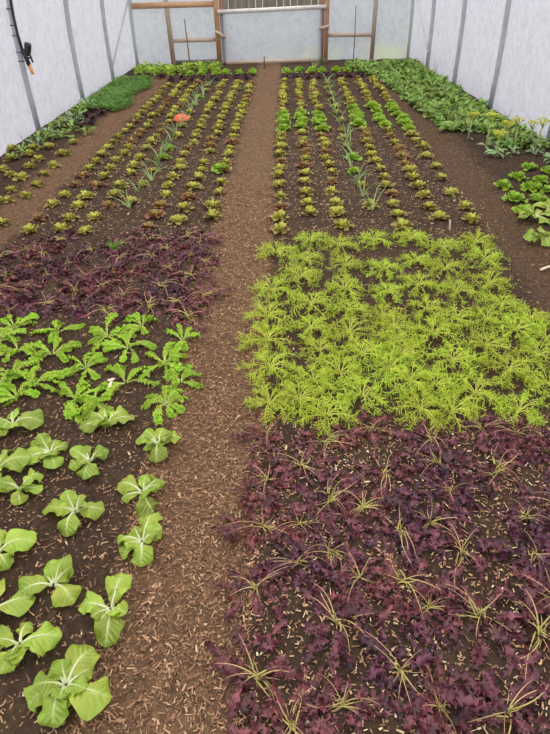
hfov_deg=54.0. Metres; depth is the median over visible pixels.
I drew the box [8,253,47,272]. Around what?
mustard
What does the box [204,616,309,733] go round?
mustard
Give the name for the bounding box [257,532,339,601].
mustard
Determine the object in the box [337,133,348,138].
lettuce
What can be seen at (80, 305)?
mustard
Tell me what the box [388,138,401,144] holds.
lettuce
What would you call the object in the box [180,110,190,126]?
plant
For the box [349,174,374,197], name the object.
plant
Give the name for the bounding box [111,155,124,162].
lettuce
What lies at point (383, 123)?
lettuce
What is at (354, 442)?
mustard
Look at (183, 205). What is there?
lettuce
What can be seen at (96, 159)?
lettuce
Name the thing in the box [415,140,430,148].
lettuce
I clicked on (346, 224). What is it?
lettuce
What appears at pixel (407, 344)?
mustard
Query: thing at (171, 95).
lettuce
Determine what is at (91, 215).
lettuce
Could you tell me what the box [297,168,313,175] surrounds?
lettuce
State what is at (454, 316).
mustard
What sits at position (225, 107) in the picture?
lettuce
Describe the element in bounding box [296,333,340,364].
mustard
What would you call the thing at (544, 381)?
mustard
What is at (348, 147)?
plant
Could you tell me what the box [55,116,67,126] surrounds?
leafy plant
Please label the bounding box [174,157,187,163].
lettuce
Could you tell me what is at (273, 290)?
mustard
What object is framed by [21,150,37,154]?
lettuce
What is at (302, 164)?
lettuce
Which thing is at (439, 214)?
lettuce
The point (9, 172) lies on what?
lettuce
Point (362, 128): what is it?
lettuce
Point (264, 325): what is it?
mustard
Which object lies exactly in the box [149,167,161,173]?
lettuce
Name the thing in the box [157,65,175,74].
leafy plant
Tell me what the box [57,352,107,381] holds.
mustard
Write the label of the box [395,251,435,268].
mustard
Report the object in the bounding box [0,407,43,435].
bok choy
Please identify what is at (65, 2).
hoop
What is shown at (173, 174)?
lettuce
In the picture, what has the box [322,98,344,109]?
plant
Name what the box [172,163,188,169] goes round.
lettuce
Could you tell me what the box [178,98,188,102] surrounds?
lettuce
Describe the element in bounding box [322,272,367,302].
mustard
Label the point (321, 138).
lettuce
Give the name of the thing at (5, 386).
mustard
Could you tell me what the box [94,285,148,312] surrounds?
mustard
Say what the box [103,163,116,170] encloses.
lettuce
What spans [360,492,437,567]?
mustard
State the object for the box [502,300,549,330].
mustard
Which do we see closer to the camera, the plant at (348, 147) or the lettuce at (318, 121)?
the plant at (348, 147)
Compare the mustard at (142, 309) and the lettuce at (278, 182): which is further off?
the lettuce at (278, 182)
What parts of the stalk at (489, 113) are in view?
stem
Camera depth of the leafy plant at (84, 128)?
6.01 m
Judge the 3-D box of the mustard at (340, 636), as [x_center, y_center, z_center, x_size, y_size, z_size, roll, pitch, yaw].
[0.185,0.703,1.496,0.235,0.051,0.275,-1,37,1]
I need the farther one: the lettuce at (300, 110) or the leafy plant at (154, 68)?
the leafy plant at (154, 68)
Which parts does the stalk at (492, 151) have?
stem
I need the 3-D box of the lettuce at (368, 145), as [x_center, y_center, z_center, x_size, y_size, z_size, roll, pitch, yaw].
[0.933,-2.170,5.311,0.125,0.042,0.114,22,43,28]
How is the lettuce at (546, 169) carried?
on the floor
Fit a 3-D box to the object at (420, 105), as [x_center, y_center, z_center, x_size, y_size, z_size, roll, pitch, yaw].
[1.820,-3.202,6.627,0.228,0.090,0.237,-11,38,-12]
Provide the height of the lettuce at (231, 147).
0.040 m
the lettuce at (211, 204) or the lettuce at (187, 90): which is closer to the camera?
the lettuce at (211, 204)
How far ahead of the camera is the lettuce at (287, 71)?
8.88 m
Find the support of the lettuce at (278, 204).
on the floor
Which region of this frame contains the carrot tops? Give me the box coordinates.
[73,74,151,111]
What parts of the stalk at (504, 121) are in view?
stem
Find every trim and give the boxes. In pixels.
[131,1,212,8]
[163,0,175,64]
[369,0,377,60]
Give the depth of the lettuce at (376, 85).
7.70 m
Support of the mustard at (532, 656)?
on the floor
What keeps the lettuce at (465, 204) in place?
on the floor
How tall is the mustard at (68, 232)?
0.059 m
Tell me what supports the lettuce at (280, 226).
on the floor
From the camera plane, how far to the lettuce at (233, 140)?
5.56 m
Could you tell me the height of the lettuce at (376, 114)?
0.062 m
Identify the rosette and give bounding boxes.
[60,122,70,128]
[76,122,91,127]
[84,118,95,124]
[95,109,106,115]
[157,73,167,77]
[335,73,345,77]
[344,73,353,77]
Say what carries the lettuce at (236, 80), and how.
on the floor
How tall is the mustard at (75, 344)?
0.056 m
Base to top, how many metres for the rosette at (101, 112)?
0.063 m
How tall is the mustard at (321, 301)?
0.083 m
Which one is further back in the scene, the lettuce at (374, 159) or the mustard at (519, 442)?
the lettuce at (374, 159)
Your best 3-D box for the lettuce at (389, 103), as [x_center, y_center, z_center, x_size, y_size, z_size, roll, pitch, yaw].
[1.456,-3.282,6.751,0.183,0.066,0.170,6,38,10]
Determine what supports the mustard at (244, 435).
on the floor
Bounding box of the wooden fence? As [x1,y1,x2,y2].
[219,0,319,40]
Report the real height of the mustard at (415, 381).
0.085 m
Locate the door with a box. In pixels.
[213,0,329,64]
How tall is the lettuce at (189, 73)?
0.071 m
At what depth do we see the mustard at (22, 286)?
3.07 m
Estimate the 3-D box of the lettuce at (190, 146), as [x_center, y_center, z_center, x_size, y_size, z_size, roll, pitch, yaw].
[-0.880,-2.216,5.423,0.123,0.038,0.119,8,38,12]
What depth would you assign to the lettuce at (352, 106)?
6.68 m
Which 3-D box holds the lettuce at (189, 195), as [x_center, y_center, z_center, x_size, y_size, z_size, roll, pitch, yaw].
[-0.687,-1.367,4.286,0.153,0.052,0.133,-4,37,-4]
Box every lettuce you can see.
[0,164,8,171]
[0,195,15,203]
[0,217,10,225]
[2,153,18,161]
[3,170,15,177]
[4,185,17,192]
[6,144,16,150]
[11,171,29,180]
[18,190,33,197]
[20,223,38,233]
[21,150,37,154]
[22,162,37,167]
[25,143,40,149]
[28,212,48,221]
[31,154,45,161]
[31,180,43,187]
[38,170,50,176]
[41,142,57,148]
[44,199,60,207]
[46,160,61,167]
[51,222,71,232]
[54,149,70,154]
[58,190,71,197]
[61,212,79,220]
[66,180,82,186]
[67,138,78,143]
[69,200,86,209]
[74,170,91,177]
[76,190,95,199]
[77,225,93,233]
[82,164,95,170]
[86,211,101,220]
[88,180,107,189]
[90,156,103,164]
[94,149,109,156]
[97,171,112,178]
[101,143,113,149]
[101,200,117,208]
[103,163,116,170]
[105,188,124,197]
[107,138,119,144]
[111,132,124,138]
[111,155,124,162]
[111,179,129,187]
[118,148,131,155]
[119,128,129,132]
[123,143,135,148]
[123,195,139,204]
[124,137,135,143]
[124,168,137,175]
[126,123,135,128]
[126,160,143,167]
[130,119,140,123]
[131,131,143,138]
[132,113,143,118]
[133,153,147,159]
[134,180,150,186]
[136,127,146,132]
[137,109,147,114]
[139,221,157,229]
[140,105,152,109]
[140,144,152,149]
[142,122,152,128]
[144,137,159,144]
[144,209,165,218]
[147,112,159,117]
[149,98,158,102]
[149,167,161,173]
[151,133,160,138]
[151,199,170,207]
[153,128,166,133]
[154,109,165,113]
[154,153,171,158]
[156,122,170,127]
[159,190,172,197]
[161,100,170,105]
[161,181,174,187]
[165,113,174,117]
[166,171,180,179]
[167,108,179,114]
[167,144,175,150]
[167,214,187,224]
[168,93,178,97]
[170,89,180,94]
[170,105,181,109]
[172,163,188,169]
[174,131,183,137]
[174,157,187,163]
[176,202,194,212]
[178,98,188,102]
[178,122,187,126]
[179,150,189,155]
[180,191,197,200]
[181,144,193,149]
[183,88,193,93]
[184,109,194,113]
[185,71,195,75]
[186,181,202,190]
[188,85,197,89]
[188,132,201,137]
[188,138,198,143]
[191,128,202,133]
[191,172,205,179]
[194,122,206,128]
[195,118,206,122]
[197,158,209,164]
[197,166,207,172]
[199,114,210,118]
[203,140,216,146]
[203,199,222,209]
[203,208,222,219]
[204,103,216,108]
[204,147,215,153]
[205,135,219,140]
[209,95,220,101]
[211,68,221,72]
[211,162,231,173]
[212,124,225,128]
[212,129,222,134]
[213,187,225,193]
[214,114,225,119]
[214,119,225,124]
[214,164,230,171]
[214,178,228,184]
[219,104,231,110]
[219,157,232,164]
[220,110,228,114]
[221,102,232,106]
[221,149,235,155]
[224,94,235,99]
[224,137,240,143]
[224,145,236,149]
[226,133,238,137]
[228,126,241,132]
[229,84,240,89]
[229,122,241,127]
[232,79,242,82]
[234,114,243,117]
[235,104,246,109]
[236,109,246,113]
[240,97,251,102]
[243,85,253,89]
[267,209,288,220]
[267,221,289,233]
[271,169,285,176]
[271,179,286,186]
[272,136,286,141]
[272,141,289,148]
[272,149,287,155]
[272,163,286,169]
[273,200,289,209]
[274,191,287,198]
[275,116,290,123]
[275,123,290,130]
[275,130,287,137]
[276,92,289,96]
[276,109,289,115]
[276,156,287,161]
[277,95,289,100]
[277,113,291,118]
[279,86,288,89]
[282,69,292,73]
[291,112,307,118]
[293,121,308,127]
[294,94,304,99]
[294,160,313,167]
[295,109,308,114]
[295,128,307,133]
[295,139,310,146]
[296,102,306,105]
[296,116,309,123]
[296,185,314,196]
[297,147,312,153]
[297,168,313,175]
[297,176,313,184]
[299,136,310,141]
[299,154,310,160]
[299,197,317,205]
[301,205,318,215]
[305,68,315,72]
[308,95,318,99]
[309,91,321,95]
[310,99,319,103]
[311,109,323,114]
[311,117,325,124]
[312,113,326,120]
[313,103,323,108]
[314,123,331,130]
[315,131,327,136]
[317,136,330,141]
[318,140,332,147]
[319,146,330,152]
[319,153,332,160]
[321,160,336,165]
[324,186,340,194]
[325,168,338,174]
[325,176,339,184]
[327,197,344,205]
[327,205,347,216]
[332,67,341,71]
[332,218,354,230]
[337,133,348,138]
[344,99,357,104]
[344,151,361,160]
[347,103,358,108]
[347,166,359,173]
[348,107,361,111]
[348,113,364,120]
[350,110,364,116]
[350,117,366,125]
[354,180,368,187]
[356,85,368,90]
[358,126,369,130]
[359,90,371,93]
[360,130,373,137]
[360,136,373,143]
[361,198,380,209]
[362,94,372,98]
[362,150,376,157]
[364,101,380,107]
[364,144,375,149]
[366,156,382,163]
[369,77,380,82]
[370,106,383,112]
[372,84,384,87]
[372,112,385,118]
[372,115,386,121]
[374,164,386,170]
[377,86,387,91]
[377,172,390,178]
[378,119,392,127]
[378,180,394,186]
[381,95,391,99]
[381,126,394,131]
[384,102,397,107]
[384,131,396,138]
[384,188,400,195]
[385,199,399,206]
[388,104,400,111]
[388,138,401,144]
[390,110,403,115]
[390,209,407,218]
[391,144,407,151]
[391,218,413,229]
[395,151,412,158]
[396,113,410,120]
[396,118,412,125]
[398,159,412,165]
[399,164,417,172]
[402,124,415,130]
[404,130,419,135]
[404,172,421,180]
[409,180,428,187]
[410,137,422,142]
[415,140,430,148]
[415,189,432,197]
[418,151,434,158]
[420,201,439,209]
[428,210,449,219]
[429,162,443,167]
[434,173,447,179]
[443,187,459,196]
[457,200,475,209]
[461,212,480,222]
[493,179,512,190]
[502,190,527,203]
[507,171,528,180]
[511,204,534,218]
[520,180,541,191]
[521,162,537,170]
[529,192,549,202]
[530,175,548,183]
[539,185,549,193]
[540,165,549,173]
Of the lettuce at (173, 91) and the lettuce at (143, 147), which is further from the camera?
the lettuce at (173, 91)
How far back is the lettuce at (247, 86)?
7.82 m
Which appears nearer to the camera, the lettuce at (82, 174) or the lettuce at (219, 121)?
the lettuce at (82, 174)
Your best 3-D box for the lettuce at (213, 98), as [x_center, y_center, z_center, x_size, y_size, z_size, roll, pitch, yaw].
[-0.806,-3.598,7.230,0.168,0.061,0.185,2,37,4]
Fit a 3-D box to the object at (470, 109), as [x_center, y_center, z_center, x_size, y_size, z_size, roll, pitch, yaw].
[2.307,-2.981,6.288,0.205,0.093,0.209,21,43,27]
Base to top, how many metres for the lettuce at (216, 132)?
0.053 m
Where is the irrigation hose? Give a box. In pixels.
[6,0,33,74]
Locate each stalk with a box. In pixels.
[463,111,479,139]
[476,112,497,150]
[484,129,506,157]
[499,120,515,148]
[508,115,526,147]
[518,119,539,142]
[529,116,549,150]
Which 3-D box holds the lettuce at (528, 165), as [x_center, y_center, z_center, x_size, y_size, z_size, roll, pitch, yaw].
[2.215,-1.747,4.680,0.144,0.056,0.149,3,37,6]
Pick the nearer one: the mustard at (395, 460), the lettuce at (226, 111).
the mustard at (395, 460)
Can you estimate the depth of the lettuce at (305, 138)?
5.59 m
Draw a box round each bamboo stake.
[184,19,189,62]
[353,6,355,60]
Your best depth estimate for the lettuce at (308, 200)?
4.13 m
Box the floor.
[0,58,549,733]
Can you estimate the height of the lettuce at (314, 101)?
0.048 m
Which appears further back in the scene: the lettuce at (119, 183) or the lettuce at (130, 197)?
the lettuce at (119, 183)
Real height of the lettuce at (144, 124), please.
0.046 m
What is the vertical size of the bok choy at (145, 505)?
0.068 m
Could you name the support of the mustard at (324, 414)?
on the floor
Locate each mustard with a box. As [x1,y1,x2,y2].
[0,249,21,264]
[0,266,34,284]
[0,271,28,301]
[0,277,45,306]
[0,297,36,321]
[0,312,38,333]
[0,326,25,346]
[0,334,36,362]
[0,356,42,385]
[0,369,27,401]
[0,378,40,402]
[3,364,64,406]
[6,240,42,257]
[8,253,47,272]
[19,236,66,263]
[19,262,69,287]
[22,292,77,320]
[30,319,84,343]
[31,337,81,364]
[38,229,80,245]
[40,250,90,274]
[49,289,103,319]
[53,276,103,308]
[55,266,114,293]
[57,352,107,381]
[58,380,103,422]
[64,384,118,426]
[72,270,129,299]
[74,240,112,258]
[76,295,133,322]
[87,312,136,352]
[90,260,131,283]
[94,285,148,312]
[99,326,156,363]
[99,363,159,395]
[101,241,144,267]
[104,234,148,254]
[112,260,151,280]
[119,291,179,324]
[122,312,158,334]
[129,243,173,266]
[130,226,171,248]
[137,341,186,381]
[140,272,185,299]
[140,385,188,424]
[148,257,182,276]
[150,289,195,308]
[152,239,193,255]
[156,364,202,395]
[163,299,212,332]
[163,323,201,355]
[165,226,204,242]
[168,263,216,284]
[173,244,213,266]
[177,279,231,306]
[183,230,223,254]
[189,251,223,266]
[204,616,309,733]
[210,486,305,556]
[217,557,301,631]
[225,663,338,733]
[229,412,287,455]
[234,459,300,511]
[235,319,298,357]
[235,345,297,386]
[240,378,297,427]
[242,299,297,333]
[250,273,296,303]
[254,239,300,263]
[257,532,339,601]
[258,495,334,544]
[262,433,338,487]
[270,374,329,419]
[273,259,322,289]
[283,289,336,321]
[284,356,347,401]
[287,312,332,342]
[287,468,361,529]
[288,390,360,439]
[288,513,370,591]
[289,250,323,270]
[293,230,331,249]
[295,419,359,464]
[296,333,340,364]
[298,582,378,672]
[301,671,392,733]
[310,349,367,392]
[316,543,401,615]
[320,232,360,257]
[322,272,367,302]
[324,313,376,349]
[325,252,365,275]
[325,296,371,322]
[329,487,399,550]
[331,372,390,415]
[332,332,391,371]
[338,405,407,447]
[350,447,423,501]
[355,226,391,249]
[356,299,407,327]
[358,616,457,722]
[359,347,418,386]
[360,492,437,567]
[363,257,403,280]
[368,279,406,303]
[368,533,455,626]
[370,322,425,357]
[371,309,420,340]
[373,354,441,407]
[376,332,434,369]
[383,644,508,733]
[384,381,451,434]
[384,485,472,556]
[389,227,432,246]
[391,417,461,466]
[393,583,470,658]
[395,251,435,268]
[396,270,446,297]
[401,316,463,348]
[404,452,496,524]
[405,361,467,404]
[408,293,450,323]
[412,436,478,489]
[414,387,486,432]
[421,237,464,256]
[422,337,484,379]
[424,256,468,279]
[425,575,533,673]
[428,275,482,304]
[428,303,484,337]
[428,511,511,592]
[440,370,508,419]
[441,666,549,733]
[445,410,527,461]
[454,440,538,498]
[455,227,500,251]
[456,327,522,363]
[460,243,511,270]
[461,304,511,331]
[462,267,516,294]
[476,289,524,318]
[479,347,541,390]
[479,411,549,459]
[481,311,545,345]
[484,511,549,590]
[491,389,549,430]
[492,577,549,684]
[494,498,549,550]
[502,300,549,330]
[510,564,549,652]
[512,337,549,370]
[512,355,549,404]
[512,429,549,478]
[513,474,549,519]
[516,318,549,351]
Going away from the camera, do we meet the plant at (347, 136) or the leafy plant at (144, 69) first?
the plant at (347, 136)
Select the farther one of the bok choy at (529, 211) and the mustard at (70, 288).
the bok choy at (529, 211)
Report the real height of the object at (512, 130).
0.088 m
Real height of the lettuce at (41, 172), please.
0.041 m
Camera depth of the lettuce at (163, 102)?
7.08 m
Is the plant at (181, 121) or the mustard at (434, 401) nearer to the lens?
the mustard at (434, 401)
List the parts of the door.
post, post, post, post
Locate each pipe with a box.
[113,0,128,66]
[417,0,428,52]
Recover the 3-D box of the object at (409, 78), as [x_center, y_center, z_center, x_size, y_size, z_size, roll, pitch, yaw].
[2.046,-4.263,7.994,0.252,0.098,0.256,20,42,26]
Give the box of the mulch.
[0,86,549,733]
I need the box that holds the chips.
[0,71,549,733]
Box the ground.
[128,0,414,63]
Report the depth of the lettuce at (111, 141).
5.62 m
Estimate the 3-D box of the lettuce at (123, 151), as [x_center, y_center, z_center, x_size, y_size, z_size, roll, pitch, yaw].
[-1.472,-2.114,5.290,0.137,0.060,0.158,-12,38,-14]
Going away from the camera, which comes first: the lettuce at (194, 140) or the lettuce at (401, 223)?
the lettuce at (401, 223)
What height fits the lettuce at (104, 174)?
0.046 m
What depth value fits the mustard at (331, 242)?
3.46 m
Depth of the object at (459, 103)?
6.56 m
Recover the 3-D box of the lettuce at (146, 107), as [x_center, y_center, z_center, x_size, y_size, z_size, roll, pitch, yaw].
[-1.650,-3.316,6.889,0.178,0.059,0.161,27,45,32]
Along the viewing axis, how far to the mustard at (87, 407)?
2.25 m
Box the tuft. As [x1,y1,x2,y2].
[105,239,122,250]
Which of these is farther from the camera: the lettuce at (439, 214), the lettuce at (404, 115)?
the lettuce at (404, 115)
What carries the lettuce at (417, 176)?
on the floor
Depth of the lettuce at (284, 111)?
6.47 m
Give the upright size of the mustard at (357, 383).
0.083 m
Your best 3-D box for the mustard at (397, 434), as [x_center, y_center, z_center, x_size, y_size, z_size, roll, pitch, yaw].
[0.612,0.249,2.099,0.308,0.051,0.220,-29,45,-32]
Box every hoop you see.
[6,0,510,131]
[63,0,466,99]
[100,0,435,79]
[128,0,413,66]
[546,124,549,144]
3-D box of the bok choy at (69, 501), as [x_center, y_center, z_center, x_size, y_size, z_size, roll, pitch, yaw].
[-0.683,0.473,1.826,0.191,0.066,0.157,27,45,32]
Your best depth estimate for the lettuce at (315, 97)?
7.20 m
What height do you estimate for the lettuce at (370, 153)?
0.058 m
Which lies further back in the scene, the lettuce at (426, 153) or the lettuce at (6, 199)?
the lettuce at (426, 153)
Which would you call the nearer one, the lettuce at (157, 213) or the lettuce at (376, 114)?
the lettuce at (157, 213)
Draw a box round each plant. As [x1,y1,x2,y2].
[14,142,30,152]
[26,136,44,145]
[29,130,44,139]
[32,129,58,141]
[45,120,57,127]
[51,128,74,139]
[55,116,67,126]
[60,111,78,119]
[62,119,78,128]
[63,115,84,122]
[67,111,84,119]
[70,105,86,114]
[73,101,92,110]
[75,126,96,134]
[78,98,95,104]
[109,186,138,208]
[120,173,149,192]
[133,66,149,73]
[135,64,148,69]
[136,158,171,181]
[137,61,151,68]
[140,139,177,158]
[144,66,163,75]
[145,149,164,167]
[154,134,175,150]
[155,61,166,69]
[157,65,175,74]
[161,117,179,135]
[161,121,181,142]
[176,66,188,74]
[177,62,191,69]
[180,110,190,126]
[182,62,196,67]
[187,90,203,105]
[192,61,209,71]
[204,62,220,69]
[208,61,222,67]
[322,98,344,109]
[335,120,352,131]
[335,142,359,159]
[338,145,352,167]
[341,119,358,139]
[341,129,353,148]
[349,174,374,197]
[351,161,372,183]
[358,184,387,210]
[488,141,505,148]
[506,145,522,154]
[525,145,543,153]
[543,152,549,163]
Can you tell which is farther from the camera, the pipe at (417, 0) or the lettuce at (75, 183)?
the pipe at (417, 0)
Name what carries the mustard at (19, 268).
on the floor
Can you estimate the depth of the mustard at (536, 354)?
2.51 m
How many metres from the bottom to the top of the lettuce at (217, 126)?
0.057 m
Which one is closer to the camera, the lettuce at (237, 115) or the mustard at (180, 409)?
the mustard at (180, 409)
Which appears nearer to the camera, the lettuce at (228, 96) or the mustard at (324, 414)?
the mustard at (324, 414)
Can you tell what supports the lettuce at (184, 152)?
on the floor
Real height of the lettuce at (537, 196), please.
0.063 m
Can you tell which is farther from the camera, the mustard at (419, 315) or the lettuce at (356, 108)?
the lettuce at (356, 108)
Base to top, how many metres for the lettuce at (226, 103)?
0.052 m
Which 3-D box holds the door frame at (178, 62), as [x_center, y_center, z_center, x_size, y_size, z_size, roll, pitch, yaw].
[-1.422,-5.574,9.871,0.794,0.070,0.040,-4,37,-3]
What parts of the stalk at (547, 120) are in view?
stem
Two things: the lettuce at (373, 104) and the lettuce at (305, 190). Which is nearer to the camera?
the lettuce at (305, 190)
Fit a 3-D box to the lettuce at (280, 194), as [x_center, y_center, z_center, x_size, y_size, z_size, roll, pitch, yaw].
[0.050,-1.370,4.280,0.124,0.042,0.126,-15,39,-17]
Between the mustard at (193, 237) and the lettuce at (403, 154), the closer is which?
the mustard at (193, 237)
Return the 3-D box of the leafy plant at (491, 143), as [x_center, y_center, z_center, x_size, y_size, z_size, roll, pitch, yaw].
[2.149,-2.170,5.257,0.171,0.068,0.195,-10,38,-12]
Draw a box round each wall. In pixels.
[0,0,135,155]
[132,0,410,64]
[410,0,549,137]
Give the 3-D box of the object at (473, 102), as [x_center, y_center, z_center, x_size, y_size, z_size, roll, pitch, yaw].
[2.453,-3.182,6.563,0.232,0.092,0.241,21,42,27]
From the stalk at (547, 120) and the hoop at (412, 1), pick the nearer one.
the stalk at (547, 120)
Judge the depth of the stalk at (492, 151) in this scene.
4.93 m
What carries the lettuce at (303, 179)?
on the floor
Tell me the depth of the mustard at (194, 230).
3.71 m
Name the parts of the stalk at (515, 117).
stem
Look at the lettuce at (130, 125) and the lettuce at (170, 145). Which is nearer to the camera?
the lettuce at (170, 145)
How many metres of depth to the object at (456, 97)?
6.74 m
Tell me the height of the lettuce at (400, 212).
0.045 m
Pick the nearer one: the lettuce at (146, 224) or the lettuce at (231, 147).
the lettuce at (146, 224)
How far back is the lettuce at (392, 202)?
4.07 m
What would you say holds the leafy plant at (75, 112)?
on the floor
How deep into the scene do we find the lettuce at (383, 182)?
4.43 m
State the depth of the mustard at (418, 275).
3.03 m
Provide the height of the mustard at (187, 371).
0.060 m
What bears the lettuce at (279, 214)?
on the floor
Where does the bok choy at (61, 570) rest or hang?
on the floor
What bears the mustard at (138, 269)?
on the floor
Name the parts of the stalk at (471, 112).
stem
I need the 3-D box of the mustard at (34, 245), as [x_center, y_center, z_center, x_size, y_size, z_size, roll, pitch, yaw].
[-1.651,-0.801,3.565,0.263,0.048,0.254,-15,39,-17]
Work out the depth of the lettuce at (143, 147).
5.40 m
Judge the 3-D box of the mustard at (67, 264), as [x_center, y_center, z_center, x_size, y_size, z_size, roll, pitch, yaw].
[-1.305,-0.676,3.380,0.291,0.048,0.261,23,43,29]
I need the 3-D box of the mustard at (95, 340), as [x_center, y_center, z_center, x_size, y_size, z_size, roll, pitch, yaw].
[-0.846,-0.178,2.691,0.249,0.070,0.235,-28,45,-31]
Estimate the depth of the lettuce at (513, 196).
4.11 m
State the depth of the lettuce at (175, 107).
6.84 m
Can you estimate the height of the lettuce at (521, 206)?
0.067 m
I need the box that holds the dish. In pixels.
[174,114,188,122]
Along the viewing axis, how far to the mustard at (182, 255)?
3.43 m
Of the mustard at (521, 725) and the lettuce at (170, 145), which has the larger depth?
the lettuce at (170, 145)
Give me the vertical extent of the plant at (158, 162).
0.195 m
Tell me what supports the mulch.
on the floor
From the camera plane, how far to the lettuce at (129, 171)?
4.79 m
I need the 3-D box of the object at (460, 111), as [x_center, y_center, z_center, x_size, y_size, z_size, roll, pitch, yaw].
[2.150,-2.900,6.185,0.230,0.092,0.246,28,46,33]
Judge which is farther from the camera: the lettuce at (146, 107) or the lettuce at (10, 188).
the lettuce at (146, 107)
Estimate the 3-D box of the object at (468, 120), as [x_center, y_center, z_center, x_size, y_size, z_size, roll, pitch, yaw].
[2.054,-2.568,5.736,0.257,0.114,0.252,-14,39,-17]
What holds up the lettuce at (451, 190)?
on the floor
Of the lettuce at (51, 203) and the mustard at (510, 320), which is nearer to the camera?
the mustard at (510, 320)
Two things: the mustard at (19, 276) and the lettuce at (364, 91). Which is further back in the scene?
the lettuce at (364, 91)
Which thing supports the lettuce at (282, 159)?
on the floor
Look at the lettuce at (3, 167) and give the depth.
4.94 m
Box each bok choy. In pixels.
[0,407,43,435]
[0,447,31,478]
[0,468,43,504]
[0,528,36,570]
[0,577,35,616]
[0,621,61,673]
[18,554,81,606]
[23,644,111,727]
[26,433,67,468]
[42,490,104,536]
[68,444,108,479]
[78,573,131,646]
[79,405,134,432]
[117,474,166,516]
[117,513,162,566]
[135,427,180,462]
[516,206,549,224]
[523,226,549,245]
[532,199,549,213]
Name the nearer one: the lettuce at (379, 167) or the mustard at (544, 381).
the mustard at (544, 381)
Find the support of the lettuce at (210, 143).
on the floor
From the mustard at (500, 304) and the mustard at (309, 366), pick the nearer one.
the mustard at (309, 366)
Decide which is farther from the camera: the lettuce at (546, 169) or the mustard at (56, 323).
the lettuce at (546, 169)
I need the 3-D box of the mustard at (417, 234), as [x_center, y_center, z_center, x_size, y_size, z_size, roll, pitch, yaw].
[0.882,-0.873,3.549,0.304,0.077,0.260,28,46,33]
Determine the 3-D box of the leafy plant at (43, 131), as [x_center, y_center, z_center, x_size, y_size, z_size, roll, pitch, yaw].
[-2.466,-2.494,5.780,0.274,0.114,0.267,-9,38,-10]
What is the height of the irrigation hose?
2.120 m
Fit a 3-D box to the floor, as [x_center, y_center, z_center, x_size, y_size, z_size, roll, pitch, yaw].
[0.043,-1.469,4.465,5.620,0.051,14.100,0,37,2]
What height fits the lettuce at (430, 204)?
0.045 m
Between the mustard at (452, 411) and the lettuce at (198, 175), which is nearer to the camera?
the mustard at (452, 411)
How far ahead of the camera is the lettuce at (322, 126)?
5.88 m
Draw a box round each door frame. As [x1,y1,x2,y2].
[173,37,215,42]
[175,59,216,64]
[328,33,371,36]
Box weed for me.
[421,53,430,70]
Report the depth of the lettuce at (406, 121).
5.98 m
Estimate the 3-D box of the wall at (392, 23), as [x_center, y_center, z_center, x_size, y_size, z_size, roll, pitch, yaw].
[-0.038,-6.726,9.222,4.935,2.750,0.001,-4,37,-3]

